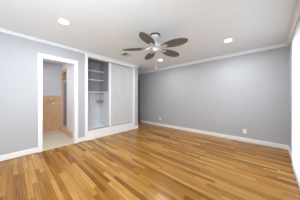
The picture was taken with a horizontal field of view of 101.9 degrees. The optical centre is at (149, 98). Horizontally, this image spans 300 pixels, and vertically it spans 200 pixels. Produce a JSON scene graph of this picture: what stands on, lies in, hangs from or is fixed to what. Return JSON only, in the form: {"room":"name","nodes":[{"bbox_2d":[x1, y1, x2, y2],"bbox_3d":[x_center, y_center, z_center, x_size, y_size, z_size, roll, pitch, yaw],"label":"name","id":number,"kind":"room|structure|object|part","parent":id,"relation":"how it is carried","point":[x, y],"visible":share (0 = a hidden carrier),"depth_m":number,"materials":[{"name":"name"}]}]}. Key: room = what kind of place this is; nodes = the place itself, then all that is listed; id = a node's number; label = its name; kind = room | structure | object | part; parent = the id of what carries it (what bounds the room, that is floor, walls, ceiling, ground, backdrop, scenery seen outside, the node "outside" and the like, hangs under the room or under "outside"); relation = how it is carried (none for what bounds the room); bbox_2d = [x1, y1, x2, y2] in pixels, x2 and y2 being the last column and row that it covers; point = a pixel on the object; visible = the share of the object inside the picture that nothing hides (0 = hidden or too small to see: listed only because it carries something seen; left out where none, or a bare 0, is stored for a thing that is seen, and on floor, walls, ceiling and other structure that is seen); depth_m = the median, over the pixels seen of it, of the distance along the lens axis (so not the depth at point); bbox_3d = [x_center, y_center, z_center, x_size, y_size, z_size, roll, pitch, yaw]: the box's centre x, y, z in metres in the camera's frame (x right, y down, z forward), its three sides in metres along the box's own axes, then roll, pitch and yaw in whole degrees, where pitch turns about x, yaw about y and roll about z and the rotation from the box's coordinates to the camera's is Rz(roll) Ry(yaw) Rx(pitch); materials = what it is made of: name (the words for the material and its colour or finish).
{"room":"empty bedroom","nodes":[
{"label":"empty bedroom","id":0,"kind":"room"},
{"bbox_2d":[43,61,61,95],"bbox_3d":[-3.075,-0.055,3.533,1.950,2.440,3.200,0,0,42],"label":"wall","id":1,"kind":"structure","parent":0,"point":[51,71],"depth_m":4.35,"materials":[{"name":"paint"}]},
{"bbox_2d":[43,95,60,131],"bbox_3d":[-4.021,0.530,3.776,0.012,1.270,2.108,0,0,42],"label":"tile","id":2,"kind":"structure","parent":1,"relation":"attached to","point":[51,112],"depth_m":4.34,"materials":[{"name":"tile"}]},
{"bbox_2d":[0,32,137,154],"bbox_3d":[-2.646,-0.055,3.609,1.650,2.440,4.684,0,0,42],"label":"wall","id":3,"kind":"structure","parent":0,"point":[18,55],"depth_m":2.45,"materials":[{"name":"paint"}]},
{"bbox_2d":[38,53,77,152],"bbox_3d":[-2.203,0.091,2.950,0.148,2.147,0.779,0,0,42],"label":"door frame","id":4,"kind":"structure","parent":3,"relation":"in","point":[41,57],"depth_m":2.78,"materials":[{"name":"white wood"}]},
{"bbox_2d":[0,125,137,161],"bbox_3d":[-1.991,1.107,3.094,0.014,0.115,4.584,0,0,42],"label":"baseboard","id":5,"kind":"structure","parent":3,"relation":"attached to","point":[33,150],"depth_m":2.43,"materials":[{"name":"white wood"}]},
{"bbox_2d":[0,28,138,66],"bbox_3d":[-1.977,-1.252,3.082,0.050,0.045,4.584,0,0,42],"label":"trim","id":6,"kind":"structure","parent":3,"relation":"attached to","point":[1,30],"depth_m":2.77,"materials":[{"name":"paint"}]},
{"bbox_2d":[0,0,295,72],"bbox_3d":[-0.857,-1.325,2.612,6.650,0.100,5.870,0,0,42],"label":"ceiling","id":7,"kind":"structure","parent":0,"point":[104,28],"depth_m":2.10,"materials":[{"name":"paint"}]},
{"bbox_2d":[58,18,69,24],"bbox_3d":[-1.428,-1.272,2.021,0.174,0.006,0.174,0,0,42],"label":"recessed light","id":8,"kind":"object","parent":7,"relation":"in","point":[62,21],"visible":1,"depth_m":2.01,"materials":[{"name":"white"}]},
{"bbox_2d":[120,52,131,56],"bbox_3d":[-0.689,-1.271,3.527,0.270,0.008,0.260,0,0,42],"label":"ceiling vent","id":9,"kind":"object","parent":7,"relation":"in","point":[125,54],"visible":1,"depth_m":3.51,"materials":[{"name":"white metal"}]},
{"bbox_2d":[122,32,187,68],"bbox_3d":[0.151,-0.926,2.425,1.248,0.697,1.285,0,0,42],"label":"ceiling fan","id":10,"kind":"object","parent":7,"relation":"hanging from","point":[155,45],"visible":1,"depth_m":2.37,"materials":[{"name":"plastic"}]},
{"bbox_3d":[-0.299,-0.995,2.468,0.540,0.051,0.214,0,0,2],"label":"blade","id":11,"kind":"part","parent":10,"relation":"part of","materials":[{"name":"brown wood"}]},
{"bbox_3d":[-0.036,-0.995,2.071,0.214,0.051,0.540,0,0,20],"label":"blade","id":12,"kind":"part","parent":10,"relation":"part of","materials":[{"name":"brown wood"}]},
{"bbox_3d":[-0.003,-0.995,2.840,0.214,0.051,0.540,0,0,-16],"label":"blade","id":13,"kind":"part","parent":10,"relation":"part of","materials":[{"name":"brown wood"}]},
{"bbox_3d":[0.443,-0.995,2.674,0.540,0.051,0.214,0,0,-34],"label":"blade","id":14,"kind":"part","parent":10,"relation":"part of","materials":[{"name":"brown wood"}]},
{"bbox_3d":[0.422,-0.995,2.198,0.540,0.051,0.214,0,0,38],"label":"blade","id":15,"kind":"part","parent":10,"relation":"part of","materials":[{"name":"brown wood"}]},
{"bbox_2d":[0,122,299,199],"bbox_3d":[-0.812,1.205,2.640,6.520,0.080,5.670,0,0,42],"label":"floor","id":16,"kind":"structure","parent":0,"point":[147,161],"depth_m":2.00,"materials":[{"name":"brown wood"}]},
{"bbox_2d":[60,63,72,137],"bbox_3d":[-2.361,-0.054,4.261,1.825,2.439,0.942,0,0,42],"label":"wall","id":17,"kind":"structure","parent":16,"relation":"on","point":[66,126],"depth_m":4.06,"materials":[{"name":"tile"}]},
{"bbox_3d":[-3.028,0.193,4.350,0.521,1.575,0.006,0,0,42],"label":"glass door","id":18,"kind":"part","parent":17,"relation":"part of","materials":[{"name":"grey glass"}]},
{"bbox_2d":[85,53,134,140],"bbox_3d":[-1.416,-0.050,4.239,0.694,2.430,1.840,0,0,42],"label":"closet","id":19,"kind":"object","parent":16,"relation":"on","point":[109,84],"visible":0.88,"depth_m":4.14,"materials":[{"name":"white wood"}]},
{"bbox_2d":[88,69,103,73],"bbox_3d":[-1.912,-0.895,3.968,0.269,0.020,0.733,0,0,42],"label":"shelf","id":20,"kind":"object","parent":19,"relation":"attached to","point":[89,71],"depth_m":4.11,"materials":[{"name":"white wood"}]},
{"bbox_3d":[-1.060,-0.127,4.291,0.028,2.030,0.890,0,0,42],"label":"sliding door","id":21,"kind":"part","parent":19,"relation":"part of","materials":[{"name":"white wood"}]},
{"bbox_3d":[-1.093,-0.857,4.157,0.010,0.370,0.301,0,0,42],"label":"door panel","id":22,"kind":"part","parent":19,"relation":"part of","materials":[{"name":"white wood"}]},
{"bbox_3d":[-1.093,-0.262,4.157,0.010,0.620,0.301,0,0,42],"label":"door panel","id":23,"kind":"part","parent":19,"relation":"part of","materials":[{"name":"white wood"}]},
{"bbox_3d":[-1.093,0.463,4.157,0.010,0.590,0.301,0,0,42],"label":"door panel","id":24,"kind":"part","parent":19,"relation":"part of","materials":[{"name":"white wood"}]},
{"bbox_3d":[-0.974,-0.127,4.316,0.028,2.030,0.887,0,0,42],"label":"sliding door","id":25,"kind":"part","parent":19,"relation":"part of","materials":[{"name":"white wood"}]},
{"bbox_3d":[-0.830,-0.857,4.453,0.010,0.370,0.301,0,0,42],"label":"door panel","id":26,"kind":"part","parent":19,"relation":"part of","materials":[{"name":"white wood"}]},
{"bbox_3d":[-0.830,-0.262,4.453,0.010,0.620,0.301,0,0,42],"label":"door panel","id":27,"kind":"part","parent":19,"relation":"part of","materials":[{"name":"white wood"}]},
{"bbox_3d":[-0.830,0.463,4.453,0.010,0.590,0.301,0,0,42],"label":"door panel","id":28,"kind":"part","parent":19,"relation":"part of","materials":[{"name":"white wood"}]},
{"bbox_2d":[138,46,288,144],"bbox_3d":[1.075,-0.055,4.702,5.965,2.440,0.120,0,0,42],"label":"wall","id":29,"kind":"structure","parent":0,"point":[230,95],"depth_m":3.54,"materials":[{"name":"paint"}]},
{"bbox_2d":[138,80,139,121],"bbox_3d":[-0.822,0.109,6.202,0.735,2.088,0.106,0,0,42],"label":"door","id":30,"kind":"structure","parent":29,"relation":"in","point":[138,80],"depth_m":5.99,"materials":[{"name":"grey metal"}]},
{"bbox_2d":[138,43,287,74],"bbox_3d":[1.006,-1.238,4.650,5.730,0.075,0.050,0,0,42],"label":"trim","id":31,"kind":"structure","parent":29,"relation":"attached to","point":[281,44],"depth_m":3.57,"materials":[{"name":"paint"}]},
{"bbox_2d":[141,120,287,149],"bbox_3d":[1.347,1.115,4.371,4.810,0.100,0.014,0,0,42],"label":"baseboard","id":32,"kind":"structure","parent":29,"relation":"attached to","point":[260,142],"depth_m":3.55,"materials":[{"name":"white wood"}]},
{"bbox_2d":[289,16,299,151],"bbox_3d":[1.254,-0.055,0.753,0.120,2.440,5.550,0,0,45],"label":"wall","id":33,"kind":"structure","parent":0,"point":[290,44],"depth_m":2.54,"materials":[{"name":"paint"}]},
{"bbox_2d":[285,0,299,45],"bbox_3d":[1.190,-1.232,0.816,0.060,0.085,5.550,0,0,45],"label":"trim","id":34,"kind":"structure","parent":33,"relation":"attached to","point":[296,13],"depth_m":1.94,"materials":[{"name":"white wood"}]},
{"bbox_3d":[1.955,0.110,1.478,0.230,2.110,1.798,0,0,42],"label":"door","id":35,"kind":"structure","parent":33,"relation":"in","visible":0},
{"bbox_2d":[291,20,299,189],"bbox_3d":[1.846,0.084,1.468,0.041,2.138,1.760,0,0,45],"label":"sheer curtain","id":36,"kind":"object","parent":35,"relation":"hanging from","point":[295,42],"visible":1,"depth_m":1.75,"materials":[{"name":"sheer white fabric"}]}
]}

